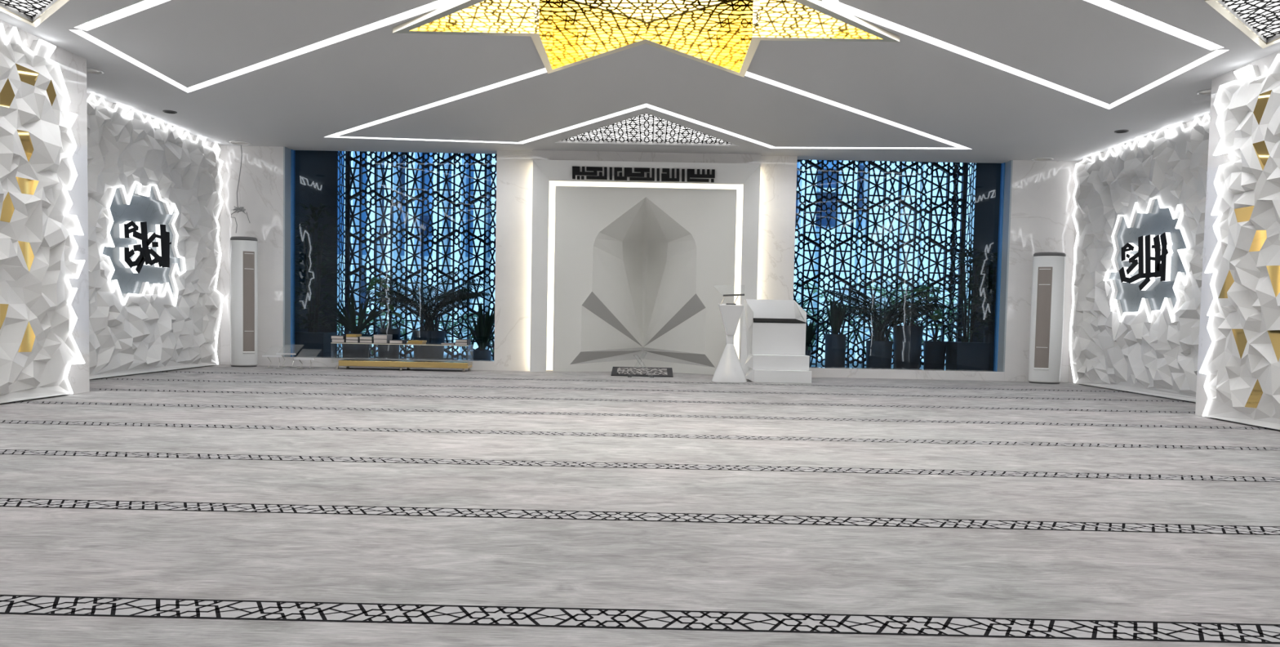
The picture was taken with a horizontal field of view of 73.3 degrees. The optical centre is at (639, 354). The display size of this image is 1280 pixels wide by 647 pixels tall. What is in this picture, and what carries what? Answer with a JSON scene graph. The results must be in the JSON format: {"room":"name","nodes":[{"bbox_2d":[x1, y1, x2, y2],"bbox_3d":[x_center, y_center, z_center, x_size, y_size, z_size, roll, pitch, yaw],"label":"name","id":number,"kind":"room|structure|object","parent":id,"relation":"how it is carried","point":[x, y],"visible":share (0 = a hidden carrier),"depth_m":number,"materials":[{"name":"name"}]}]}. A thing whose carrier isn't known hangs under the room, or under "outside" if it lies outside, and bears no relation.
{"room":"mosque","nodes":[
{"label":"mosque","id":0,"kind":"room"},
{"bbox_2d":[0,20,220,404],"bbox_3d":[-5.649,-1.022,4.038,0.830,3.110,16.450,1,3,1],"label":"wall","id":1,"kind":"structure","parent":0,"point":[73,67],"depth_m":7.98,"materials":[{"name":"white paint"}]},
{"bbox_2d":[0,22,84,403],"bbox_3d":[-5.144,-1.122,6.621,0.127,3.068,2.639,1,3,1],"label":"relief panel","id":2,"kind":"object","parent":1,"relation":"attached to","point":[38,246],"visible":1,"depth_m":7.31,"materials":[{"name":"white"}]},
{"bbox_2d":[0,303,8,328],"bbox_3d":[-5.163,-0.304,6.985,0.001,0.213,0.098,1,3,1],"label":"mirror","id":3,"kind":"object","parent":2,"relation":"attached to","point":[3,307],"depth_m":6.97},
{"bbox_2d":[0,191,14,222],"bbox_3d":[-5.144,-1.200,6.993,0.001,0.250,0.162,1,3,1],"label":"mirror","id":4,"kind":"object","parent":2,"relation":"attached to","point":[7,210],"depth_m":7.00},
{"bbox_2d":[0,78,14,107],"bbox_3d":[-5.126,-2.118,6.970,0.001,0.245,0.166,1,3,1],"label":"mirror","id":5,"kind":"object","parent":2,"relation":"attached to","point":[6,94],"depth_m":6.96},
{"bbox_2d":[17,129,33,160],"bbox_3d":[-5.132,-1.739,7.182,0.001,0.256,0.195,1,3,1],"label":"mirror","id":6,"kind":"object","parent":2,"relation":"attached to","point":[24,136],"depth_m":7.19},
{"bbox_2d":[17,240,34,271],"bbox_3d":[-5.150,-0.819,7.218,0.001,0.251,0.190,1,3,1],"label":"mirror","id":7,"kind":"object","parent":2,"relation":"attached to","point":[25,246],"depth_m":7.23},
{"bbox_2d":[17,321,35,351],"bbox_3d":[-5.164,-0.149,7.243,0.001,0.260,0.205,1,3,1],"label":"mirror","id":8,"kind":"object","parent":2,"relation":"attached to","point":[28,338],"depth_m":7.26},
{"bbox_2d":[15,176,38,195],"bbox_3d":[-5.138,-1.408,7.216,0.001,0.133,0.272,1,3,1],"label":"mirror","id":9,"kind":"object","parent":2,"relation":"attached to","point":[28,186],"depth_m":7.21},
{"bbox_2d":[15,63,39,85],"bbox_3d":[-5.120,-2.327,7.188,0.001,0.128,0.274,1,3,1],"label":"mirror","id":10,"kind":"object","parent":2,"relation":"attached to","point":[26,75],"depth_m":7.19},
{"bbox_2d":[46,80,56,106],"bbox_3d":[-5.118,-2.273,7.478,0.001,0.232,0.127,1,3,1],"label":"mirror","id":11,"kind":"object","parent":2,"relation":"attached to","point":[51,91],"depth_m":7.48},
{"bbox_2d":[99,181,186,306],"bbox_3d":[-5.959,-1.327,10.348,0.076,1.480,1.736,1,3,1],"label":"sign","id":12,"kind":"object","parent":1,"relation":"attached to","point":[140,235],"visible":1,"depth_m":10.25,"materials":[{"name":"black metal"}]},
{"bbox_2d":[86,93,223,378],"bbox_3d":[-5.939,-1.316,10.187,0.127,3.090,4.055,1,3,1],"label":"relief panel","id":13,"kind":"object","parent":1,"relation":"attached to","point":[148,333],"visible":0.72,"depth_m":10.56,"materials":[{"name":"white"}]},
{"bbox_2d":[294,150,337,356],"bbox_3d":[-5.793,-1.627,12.902,2.260,3.540,0.710,1,3,1],"label":"glass panel","id":14,"kind":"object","parent":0,"point":[316,171],"depth_m":13.19,"materials":[{"name":"black"}]},
{"bbox_2d":[0,364,1279,646],"bbox_3d":[-0.052,0.633,4.359,12.334,0.001,17.050,1,3,1],"label":"floor","id":15,"kind":"structure","parent":0,"point":[215,505],"depth_m":3.63,"materials":[{"name":"grey carpet"}]},
{"bbox_2d":[230,235,257,366],"bbox_3d":[-5.531,-0.730,12.009,0.369,1.800,0.302,1,3,1],"label":"air conditioner","id":16,"kind":"object","parent":15,"relation":"on","point":[243,250],"visible":1,"depth_m":11.90,"materials":[{"name":"white plastic"}]},
{"bbox_2d":[243,250,254,351],"bbox_3d":[-5.416,-0.733,11.909,0.148,1.380,0.018,-1,3,-36],"label":"outlet","id":17,"kind":"object","parent":16,"relation":"attached to","point":[248,255],"depth_m":11.91,"materials":[{"name":"grey"}]},
{"bbox_2d":[262,355,283,368],"bbox_3d":[-5.017,0.039,11.873,0.305,0.295,0.222,1,3,1],"label":"desk","id":18,"kind":"object","parent":15,"relation":"on","point":[268,356],"visible":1,"depth_m":11.76,"materials":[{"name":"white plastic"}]},
{"bbox_2d":[275,352,296,367],"bbox_3d":[-4.940,0.018,12.152,0.305,0.314,0.222,1,3,1],"label":"desk","id":19,"kind":"object","parent":15,"relation":"on","point":[282,353],"visible":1,"depth_m":12.04,"materials":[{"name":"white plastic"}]},
{"bbox_2d":[293,357,314,368],"bbox_3d":[-4.577,0.063,11.850,0.305,0.267,0.222,1,3,1],"label":"desk","id":20,"kind":"object","parent":15,"relation":"on","point":[299,358],"visible":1,"depth_m":11.74,"materials":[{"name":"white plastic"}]},
{"bbox_2d":[330,342,471,371],"bbox_3d":[-3.309,0.031,12.005,1.898,0.371,0.324,1,3,1],"label":"bookcase","id":21,"kind":"object","parent":15,"relation":"on","point":[366,362],"visible":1,"depth_m":11.86,"materials":[{"name":"gold plastic"}]},
{"bbox_2d":[332,338,346,342],"bbox_3d":[-4.162,-0.194,11.965,0.180,0.047,0.210,1,3,1],"label":"book","id":22,"kind":"object","parent":21,"relation":"on","point":[333,340],"visible":0.73,"depth_m":11.86,"materials":[{"name":"beige paper"}]},
{"bbox_2d":[330,334,346,338],"bbox_3d":[-4.173,-0.241,11.972,0.176,0.045,0.220,1,3,1],"label":"book","id":23,"kind":"object","parent":22,"relation":"on","point":[336,336],"visible":0.8,"depth_m":11.87,"materials":[{"name":"beige paper"}]},
{"bbox_2d":[346,339,359,342],"bbox_3d":[-3.970,-0.187,11.973,0.176,0.040,0.230,1,3,1],"label":"book","id":24,"kind":"object","parent":21,"relation":"on","point":[347,340],"visible":0.73,"depth_m":11.86,"materials":[{"name":"beige paper"}]},
{"bbox_2d":[346,336,359,339],"bbox_3d":[-3.970,-0.227,11.966,0.176,0.040,0.210,1,3,1],"label":"book","id":25,"kind":"object","parent":24,"relation":"on","point":[347,337],"visible":0.79,"depth_m":11.87,"materials":[{"name":"beige paper"}]},
{"bbox_2d":[346,333,361,336],"bbox_3d":[-3.981,-0.264,11.965,0.145,0.034,0.220,1,3,1],"label":"book","id":26,"kind":"object","parent":25,"relation":"on","point":[347,335],"visible":0.95,"depth_m":11.86,"materials":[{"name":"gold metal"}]},
{"bbox_2d":[359,339,373,342],"bbox_3d":[-3.778,-0.185,11.976,0.180,0.044,0.230,1,3,1],"label":"book","id":27,"kind":"object","parent":21,"relation":"on","point":[361,340],"visible":0.73,"depth_m":11.87,"materials":[{"name":"beige paper"}]},
{"bbox_2d":[359,335,373,339],"bbox_3d":[-3.777,-0.230,11.960,0.180,0.047,0.210,1,3,1],"label":"book","id":28,"kind":"object","parent":27,"relation":"on","point":[362,337],"visible":0.8,"depth_m":11.86,"materials":[{"name":"beige paper"}]},
{"bbox_2d":[373,338,391,342],"bbox_3d":[-3.579,-0.187,11.969,0.190,0.057,0.220,1,3,1],"label":"book","id":29,"kind":"object","parent":21,"relation":"on","point":[375,340],"visible":0.82,"depth_m":11.86,"materials":[{"name":"beige paper"}]},
{"bbox_2d":[373,333,392,338],"bbox_3d":[-3.576,-0.246,11.967,0.194,0.060,0.230,1,3,1],"label":"book","id":30,"kind":"object","parent":29,"relation":"on","point":[375,335],"visible":1,"depth_m":11.86,"materials":[{"name":"beige paper"}]},
{"bbox_2d":[389,339,407,343],"bbox_3d":[-3.361,-0.178,11.962,0.183,0.047,0.210,1,3,1],"label":"book","id":31,"kind":"object","parent":21,"relation":"on","point":[391,341],"visible":0.95,"depth_m":11.86,"materials":[{"name":"beige paper"}]},
{"bbox_2d":[406,342,426,343],"bbox_3d":[-3.111,-0.159,11.961,0.214,0.020,0.220,1,3,1],"label":"book","id":32,"kind":"object","parent":21,"relation":"on","point":[406,342],"visible":0.93,"depth_m":11.85,"materials":[{"name":"brown paper"}]},
{"bbox_2d":[408,339,426,342],"bbox_3d":[-3.100,-0.182,11.969,0.207,0.026,0.230,1,3,1],"label":"book","id":33,"kind":"object","parent":32,"relation":"on","point":[411,340],"visible":1,"depth_m":11.86,"materials":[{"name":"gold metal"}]},
{"bbox_2d":[440,342,455,344],"bbox_3d":[-2.648,-0.151,11.952,0.186,0.024,0.210,1,3,1],"label":"book","id":34,"kind":"object","parent":21,"relation":"on","point":[442,343],"visible":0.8,"depth_m":11.85,"materials":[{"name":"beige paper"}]},
{"bbox_2d":[455,342,471,344],"bbox_3d":[-2.462,-0.154,11.959,0.173,0.037,0.220,1,3,1],"label":"book","id":35,"kind":"object","parent":21,"relation":"on","point":[456,343],"visible":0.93,"depth_m":11.85,"materials":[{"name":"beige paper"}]},
{"bbox_2d":[455,338,471,342],"bbox_3d":[-2.458,-0.191,11.958,0.166,0.037,0.230,1,3,1],"label":"book","id":36,"kind":"object","parent":35,"relation":"on","point":[456,340],"visible":1,"depth_m":11.85,"materials":[{"name":"beige paper"}]},
{"bbox_2d":[627,351,653,377],"bbox_3d":[0.014,0.140,11.504,0.350,0.327,0.210,1,3,1],"label":"book stand","id":37,"kind":"object","parent":15,"relation":"on","point":[652,376],"visible":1,"depth_m":11.49,"materials":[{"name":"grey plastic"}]},
{"bbox_2d":[610,366,672,377],"bbox_3d":[0.031,0.239,11.924,0.840,0.092,0.560,1,3,1],"label":"rug","id":38,"kind":"object","parent":15,"relation":"on","point":[616,371],"visible":1,"depth_m":11.88,"materials":[{"name":"grey fabric"}]},
{"bbox_2d":[552,186,737,374],"bbox_3d":[0.065,-1.067,12.704,2.570,2.635,0.920,1,3,1],"label":"niche","id":39,"kind":"object","parent":15,"relation":"on","point":[637,271],"visible":0.99,"depth_m":12.30,"materials":[{"name":"white stone"}]},
{"bbox_2d":[711,293,746,382],"bbox_3d":[1.154,-0.274,11.006,0.450,1.250,0.373,1,3,1],"label":"lectern","id":40,"kind":"object","parent":15,"relation":"on","point":[729,369],"visible":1,"depth_m":10.90,"materials":[{"name":"white paint"}]},
{"bbox_2d":[740,298,812,382],"bbox_3d":[1.791,-0.198,11.481,0.850,1.081,0.950,1,3,1],"label":"pulpit","id":41,"kind":"object","parent":15,"relation":"on","point":[773,345],"visible":1,"depth_m":11.29,"materials":[{"name":"white paint"}]},
{"bbox_2d":[753,317,805,323],"bbox_3d":[1.835,-0.455,11.539,0.684,0.054,0.550,1,3,1],"label":"cushion","id":42,"kind":"object","parent":41,"relation":"on","point":[756,320],"depth_m":11.44,"materials":[{"name":"black leather"}]},
{"bbox_2d":[1027,252,1066,383],"bbox_3d":[5.637,-0.500,11.907,0.428,1.800,0.358,1,3,1],"label":"air conditioner","id":43,"kind":"object","parent":15,"relation":"on","point":[1048,276],"visible":1,"depth_m":11.78,"materials":[{"name":"white plastic"}]},
{"bbox_2d":[1034,266,1052,368],"bbox_3d":[5.523,-0.506,11.779,0.179,1.380,0.020,3,3,29],"label":"vent","id":44,"kind":"object","parent":43,"relation":"attached to","point":[1043,275],"depth_m":11.77,"materials":[{"name":"grey metal"}]},
{"bbox_2d":[0,0,1279,163],"bbox_3d":[0.017,-2.502,4.045,12.100,0.075,16.710,1,3,1],"label":"ceiling","id":45,"kind":"structure","parent":0,"point":[963,81],"depth_m":8.34,"materials":[{"name":"grey paint"}]},
{"bbox_2d":[0,0,69,26],"bbox_3d":[-4.428,-2.677,6.073,1.122,0.082,2.022,1,3,1],"label":"ceiling panel","id":46,"kind":"object","parent":45,"relation":"in","point":[28,6],"visible":1,"depth_m":6.72,"materials":[{"name":"white"}]},
{"bbox_2d":[86,67,103,74],"bbox_3d":[-5.358,-2.768,8.409,0.200,0.012,0.200,1,3,1],"label":"recessed light","id":47,"kind":"object","parent":45,"relation":"in","point":[90,70],"visible":0.77,"depth_m":8.42,"materials":[{"name":"white plastic"}]},
{"bbox_2d":[84,0,146,23],"bbox_3d":[-3.839,-2.700,6.066,1.685,0.018,2.210,1,3,1],"label":"led line","id":48,"kind":"object","parent":45,"relation":"attached to","point":[145,0],"visible":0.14,"depth_m":6.87,"materials":[{"name":"white plastic"}]},
{"bbox_2d":[162,110,177,113],"bbox_3d":[-5.531,-2.850,10.121,0.150,0.012,0.150,1,3,1],"label":"recessed light","id":49,"kind":"object","parent":45,"relation":"in","point":[164,111],"visible":1,"depth_m":10.10,"materials":[{"name":"grey plastic"}]},
{"bbox_2d":[228,140,251,145],"bbox_3d":[-5.556,-2.934,11.945,0.280,0.012,0.280,1,3,1],"label":"recessed light","id":50,"kind":"object","parent":45,"relation":"in","point":[235,142],"visible":1,"depth_m":11.93,"materials":[{"name":"white plastic"}]},
{"bbox_2d":[231,145,249,233],"bbox_3d":[-5.627,-2.328,12.112,0.277,1.240,0.012,1,3,1],"label":"hanging wire","id":51,"kind":"object","parent":45,"relation":"hanging from","point":[242,209],"visible":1,"depth_m":12.12,"materials":[{"name":"grey metal"}]},
{"bbox_2d":[392,0,899,77],"bbox_3d":[0.042,-2.856,6.021,4.096,0.680,4.031,1,3,1],"label":"ceiling light panel","id":52,"kind":"object","parent":45,"relation":"attached to","point":[726,35],"visible":1,"depth_m":7.14,"materials":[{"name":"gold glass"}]},
{"bbox_2d":[561,113,731,143],"bbox_3d":[0.082,-2.814,10.614,2.485,0.043,1.784,1,3,1],"label":"lattice panel","id":53,"kind":"object","parent":45,"relation":"in","point":[646,127],"visible":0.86,"depth_m":10.96,"materials":[{"name":"white metal"}]},
{"bbox_2d":[1031,157,1053,161],"bbox_3d":[5.600,-2.710,11.966,0.280,0.012,0.280,1,3,1],"label":"recessed light","id":54,"kind":"object","parent":45,"relation":"in","point":[1037,159],"visible":1,"depth_m":11.97,"materials":[{"name":"white plastic"}]},
{"bbox_2d":[1114,129,1128,133],"bbox_3d":[5.674,-2.624,10.135,0.150,0.012,0.150,1,3,1],"label":"recessed light","id":55,"kind":"object","parent":45,"relation":"in","point":[1117,131],"visible":1,"depth_m":10.12,"materials":[{"name":"grey plastic"}]},
{"bbox_2d":[1107,0,1213,43],"bbox_3d":[3.914,-2.540,5.997,1.685,0.018,2.210,1,3,1],"label":"led line","id":56,"kind":"object","parent":45,"relation":"attached to","point":[1108,0],"visible":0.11,"depth_m":6.61,"materials":[{"name":"white plastic"}]},
{"bbox_2d":[1196,88,1211,94],"bbox_3d":[5.526,-2.546,8.353,0.200,0.012,0.200,1,3,1],"label":"recessed light","id":57,"kind":"object","parent":45,"relation":"in","point":[1208,91],"visible":0.59,"depth_m":8.37,"materials":[{"name":"white plastic"}]},
{"bbox_2d":[1204,0,1279,48],"bbox_3d":[4.502,-2.493,5.994,1.122,0.082,2.022,1,3,1],"label":"lattice panel","id":58,"kind":"object","parent":45,"relation":"in","point":[1264,15],"visible":1,"depth_m":6.37,"materials":[{"name":"white metal"}]},
{"bbox_2d":[219,145,1077,382],"bbox_3d":[0.076,-1.783,12.336,14.000,4.100,0.490,1,3,1],"label":"wall","id":59,"kind":"structure","parent":0,"point":[1042,203],"depth_m":12.20,"materials":[{"name":"white paint"}]},
{"bbox_2d":[283,146,472,359],"bbox_3d":[-3.523,-1.477,12.379,3.145,3.080,0.304,1,3,1],"label":"window","id":60,"kind":"structure","parent":59,"relation":"in","point":[288,153],"depth_m":12.38,"materials":[{"name":"blue glass"}]},
{"bbox_2d":[572,166,715,182],"bbox_3d":[0.049,-2.518,12.040,1.996,0.182,0.042,1,3,1],"label":"inscription","id":61,"kind":"object","parent":59,"relation":"attached to","point":[575,170],"visible":1,"depth_m":12.02,"materials":[{"name":"black paint"}]},
{"bbox_2d":[529,159,760,371],"bbox_3d":[0.063,-1.208,12.188,3.170,2.965,0.280,1,3,1],"label":"frame","id":62,"kind":"object","parent":59,"relation":"attached to","point":[548,175],"visible":0.82,"depth_m":12.14,"materials":[{"name":"white paint"}]},
{"bbox_2d":[826,160,1013,371],"bbox_3d":[3.660,-1.329,12.315,3.145,3.080,0.304,1,3,1],"label":"window","id":63,"kind":"structure","parent":59,"relation":"in","point":[1006,185],"depth_m":12.29,"materials":[{"name":"blue glass"}]},
{"bbox_2d":[969,162,1000,342],"bbox_3d":[6.079,-1.383,12.796,1.990,3.540,0.710,1,3,1],"label":"wall","id":64,"kind":"structure","parent":0,"point":[988,175],"depth_m":13.09,"materials":[{"name":"black"}]},
{"bbox_2d":[1067,50,1279,430],"bbox_3d":[5.618,-0.790,3.938,0.830,3.110,16.450,1,3,1],"label":"wall","id":65,"kind":"structure","parent":0,"point":[1211,240],"depth_m":7.93,"materials":[{"name":"white paint"}]},
{"bbox_2d":[1069,113,1209,401],"bbox_3d":[6.028,-1.068,10.081,0.126,3.092,4.055,1,3,1],"label":"relief panel","id":66,"kind":"object","parent":65,"relation":"attached to","point":[1159,357],"visible":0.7,"depth_m":10.46,"materials":[{"name":"white"}]},
{"bbox_2d":[1103,196,1189,322],"bbox_3d":[6.052,-1.118,10.309,0.076,1.465,1.745,1,3,1],"label":"sign","id":67,"kind":"object","parent":65,"relation":"attached to","point":[1151,262],"visible":1,"depth_m":10.20,"materials":[{"name":"grey stone"}]},
{"bbox_2d":[1199,53,1279,429],"bbox_3d":[5.162,-0.903,6.537,0.127,3.054,2.655,1,3,1],"label":"relief panel","id":68,"kind":"object","parent":65,"relation":"attached to","point":[1241,363],"visible":1,"depth_m":7.33,"materials":[{"name":"white"}]},
{"bbox_2d":[1218,270,1234,297],"bbox_3d":[5.171,-0.620,7.583,0.001,0.251,0.200,1,3,1],"label":"mirror","id":69,"kind":"object","parent":68,"relation":"attached to","point":[1229,280],"depth_m":7.58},
{"bbox_2d":[1231,328,1247,358],"bbox_3d":[5.159,-0.090,7.408,0.001,0.262,0.202,1,3,1],"label":"panel","id":70,"kind":"object","parent":68,"relation":"attached to","point":[1240,338],"depth_m":7.39,"materials":[{"name":"gold metal"}]},
{"bbox_2d":[1234,205,1253,222],"bbox_3d":[5.181,-1.201,7.381,0.001,0.124,0.252,1,3,1],"label":"mirror","id":71,"kind":"object","parent":68,"relation":"attached to","point":[1242,214],"depth_m":7.38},
{"bbox_2d":[1244,378,1262,408],"bbox_3d":[5.149,0.326,7.211,0.001,0.251,0.211,1,3,1],"label":"panel","id":72,"kind":"object","parent":68,"relation":"attached to","point":[1254,398],"depth_m":7.20,"materials":[{"name":"gold metal"}]},
{"bbox_2d":[1248,230,1266,251],"bbox_3d":[5.175,-0.953,7.203,0.001,0.178,0.207,1,3,1],"label":"mirror","id":73,"kind":"object","parent":68,"relation":"attached to","point":[1260,237],"depth_m":7.20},
{"bbox_2d":[1252,140,1269,169],"bbox_3d":[5.189,-1.655,7.192,0.001,0.250,0.209,1,3,1],"label":"mirror","id":74,"kind":"object","parent":68,"relation":"attached to","point":[1260,148],"depth_m":7.17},
{"bbox_2d":[1253,89,1271,124],"bbox_3d":[5.197,-2.052,7.185,0.001,0.259,0.210,1,3,1],"label":"mirror","id":75,"kind":"object","parent":68,"relation":"attached to","point":[1261,103],"depth_m":7.20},
{"bbox_2d":[1266,265,1279,296],"bbox_3d":[5.166,-0.595,7.010,0.001,0.264,0.192,1,3,1],"label":"mirror","id":76,"kind":"object","parent":68,"relation":"attached to","point":[1273,271],"depth_m":6.99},
{"bbox_2d":[1267,329,1279,361],"bbox_3d":[5.155,-0.070,6.982,0.001,0.259,0.191,1,3,1],"label":"panel","id":77,"kind":"object","parent":68,"relation":"attached to","point":[1274,335],"depth_m":6.97,"materials":[{"name":"gold metal"}]},
{"bbox_3d":[0.043,0.290,13.402,14.000,0.100,1.650,1,3,1],"label":"floor","id":78,"kind":"structure","parent":0,"visible":0},
{"bbox_2d":[294,202,346,356],"bbox_3d":[-4.887,-1.047,12.869,1.013,2.420,0.610,1,3,1],"label":"potted shrub","id":79,"kind":"object","parent":78,"relation":"on","point":[310,343],"visible":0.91,"depth_m":12.78,"materials":[{"name":"green plant"}]},
{"bbox_2d":[294,331,336,356],"bbox_3d":[-4.913,-0.086,12.918,0.512,0.495,0.512,1,3,1],"label":"pot","id":80,"kind":"object","parent":79,"relation":"attached to","point":[306,343],"depth_m":12.67,"materials":[{"name":"black plastic"}]},
{"bbox_2d":[319,286,386,357],"bbox_3d":[-4.322,-0.436,12.967,1.219,1.213,0.643,2,3,27],"label":"potted snake plant","id":81,"kind":"object","parent":78,"relation":"on","point":[362,350],"visible":0.85,"depth_m":12.96,"materials":[{"name":"green plant"}]},
{"bbox_2d":[365,275,402,357],"bbox_3d":[-3.954,-0.523,13.271,0.604,1.375,0.435,2,3,25],"label":"rubber plant","id":82,"kind":"object","parent":78,"relation":"on","point":[384,350],"visible":0.73,"depth_m":13.20,"materials":[{"name":"green plant"}]},
{"bbox_2d":[337,151,497,359],"bbox_3d":[-3.159,-1.609,13.668,3.082,3.519,0.502,1,3,-7],"label":"lattice screen","id":83,"kind":"object","parent":78,"relation":"on","point":[349,179],"visible":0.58,"depth_m":13.64,"materials":[{"name":"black metal"}]},
{"bbox_2d":[348,265,491,359],"bbox_3d":[-3.303,-0.567,13.116,2.086,1.503,1.090,1,3,1],"label":"potted palm","id":84,"kind":"object","parent":78,"relation":"on","point":[428,332],"visible":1,"depth_m":12.85,"materials":[{"name":"green plant"}]},
{"bbox_2d":[412,329,445,359],"bbox_3d":[-3.202,-0.085,13.042,0.486,0.550,0.486,1,3,1],"label":"pot","id":85,"kind":"object","parent":84,"relation":"attached to","point":[433,336],"depth_m":12.85,"materials":[{"name":"black plastic"}]},
{"bbox_2d":[458,302,494,359],"bbox_3d":[-2.410,-0.288,12.930,0.669,0.999,0.422,0,3,-19],"label":"potted snake plant","id":86,"kind":"object","parent":78,"relation":"on","point":[482,331],"visible":0.91,"depth_m":12.85,"materials":[{"name":"green plant"}]},
{"bbox_2d":[804,320,817,366],"bbox_3d":[2.489,-0.105,12.882,0.379,0.835,0.281,1,3,1],"label":"potted snake plant","id":87,"kind":"object","parent":78,"relation":"on","point":[810,331],"visible":0.45,"depth_m":12.81,"materials":[{"name":"green plant"}]},
{"bbox_2d":[824,296,847,367],"bbox_3d":[2.929,-0.270,12.873,0.307,1.184,0.306,3,3,28],"label":"potted snake plant","id":88,"kind":"object","parent":78,"relation":"on","point":[835,343],"visible":0.96,"depth_m":12.78,"materials":[{"name":"green plant"}]},
{"bbox_2d":[820,279,947,368],"bbox_3d":[3.667,-0.411,13.055,1.889,1.478,1.090,1,3,1],"label":"potted palm","id":89,"kind":"object","parent":78,"relation":"on","point":[879,350],"visible":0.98,"depth_m":12.72,"materials":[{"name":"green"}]},
{"bbox_2d":[866,340,893,368],"bbox_3d":[3.579,0.065,12.882,0.388,0.540,0.388,1,3,1],"label":"pot","id":90,"kind":"object","parent":89,"relation":"attached to","point":[878,353],"depth_m":12.72,"materials":[{"name":"black ceramic"}]},
{"bbox_2d":[793,159,976,368],"bbox_3d":[3.457,-1.473,13.610,3.349,3.519,0.502,2,3,8],"label":"lattice screen","id":91,"kind":"object","parent":78,"relation":"on","point":[963,200],"visible":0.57,"depth_m":13.57,"materials":[{"name":"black metal"}]},
{"bbox_2d":[881,299,936,368],"bbox_3d":[4.024,-0.244,12.986,0.852,1.166,0.693,1,3,1],"label":"potted shrub","id":92,"kind":"object","parent":78,"relation":"on","point":[908,339],"visible":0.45,"depth_m":12.81,"materials":[{"name":"green plant"}]},
{"bbox_2d":[893,324,923,368],"bbox_3d":[4.033,-0.047,12.973,0.443,0.772,0.443,1,3,1],"label":"pot","id":93,"kind":"object","parent":92,"relation":"attached to","point":[908,339],"depth_m":12.81,"materials":[{"name":"black ceramic"}]},
{"bbox_2d":[911,284,948,368],"bbox_3d":[4.397,-0.359,13.076,0.562,1.402,0.536,1,3,1],"label":"rubber plant","id":94,"kind":"object","parent":78,"relation":"on","point":[934,351],"visible":0.7,"depth_m":12.97,"materials":[{"name":"green plant"}]},
{"bbox_2d":[938,246,997,369],"bbox_3d":[4.899,-0.618,12.864,0.979,1.959,0.753,1,3,1],"label":"potted shrub","id":95,"kind":"object","parent":78,"relation":"on","point":[964,354],"visible":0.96,"depth_m":12.67,"materials":[{"name":"green plant"}]},
{"bbox_2d":[946,341,990,369],"bbox_3d":[4.879,0.091,12.830,0.482,0.546,0.482,1,3,1],"label":"pot","id":96,"kind":"object","parent":95,"relation":"attached to","point":[960,355],"depth_m":12.60,"materials":[{"name":"black ceramic"}]},
{"bbox_2d":[973,252,997,370],"bbox_3d":[5.247,-0.577,12.754,0.720,1.902,0.535,1,3,1],"label":"potted shrub","id":97,"kind":"object","parent":78,"relation":"on","point":[989,338],"visible":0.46,"depth_m":12.69,"materials":[{"name":"green plant"}]},
{"bbox_2d":[983,329,995,370],"bbox_3d":[5.224,0.007,12.763,0.266,0.732,0.266,1,3,1],"label":"pot","id":98,"kind":"object","parent":97,"relation":"attached to","point":[989,338],"depth_m":12.66,"materials":[{"name":"black ceramic"}]},
{"label":"outside","id":99,"kind":"structure","parent":0,"visible":0},
{"bbox_2d":[337,348,946,368],"bbox_3d":[0.370,-1.117,46.997,120.000,0.200,66.000,1,3,1],"label":"ground","id":100,"kind":"structure","parent":99,"point":[445,353],"depth_m":17.76,"materials":[{"name":"grey"}]},
{"bbox_2d":[337,310,494,354],"bbox_3d":[-4.987,-0.421,17.395,5.621,0.912,2.305,1,3,1],"label":"hedge","id":101,"kind":"object","parent":100,"relation":"on","point":[455,332],"visible":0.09,"depth_m":17.25,"materials":[{"name":"green plant"}]},
{"bbox_2d":[337,151,976,362],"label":"window","id":102,"kind":"structure","parent":100,"relation":"on","point":[802,184],"depth_m":19.46,"materials":[{"name":"blue"}]},
{"bbox_2d":[793,280,970,356],"bbox_3d":[5.335,-0.599,17.486,7.773,1.680,3.387,1,3,3],"label":"hedge","id":103,"kind":"object","parent":100,"relation":"on","point":[863,283],"visible":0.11,"depth_m":17.34,"materials":[{"name":"green plant"}]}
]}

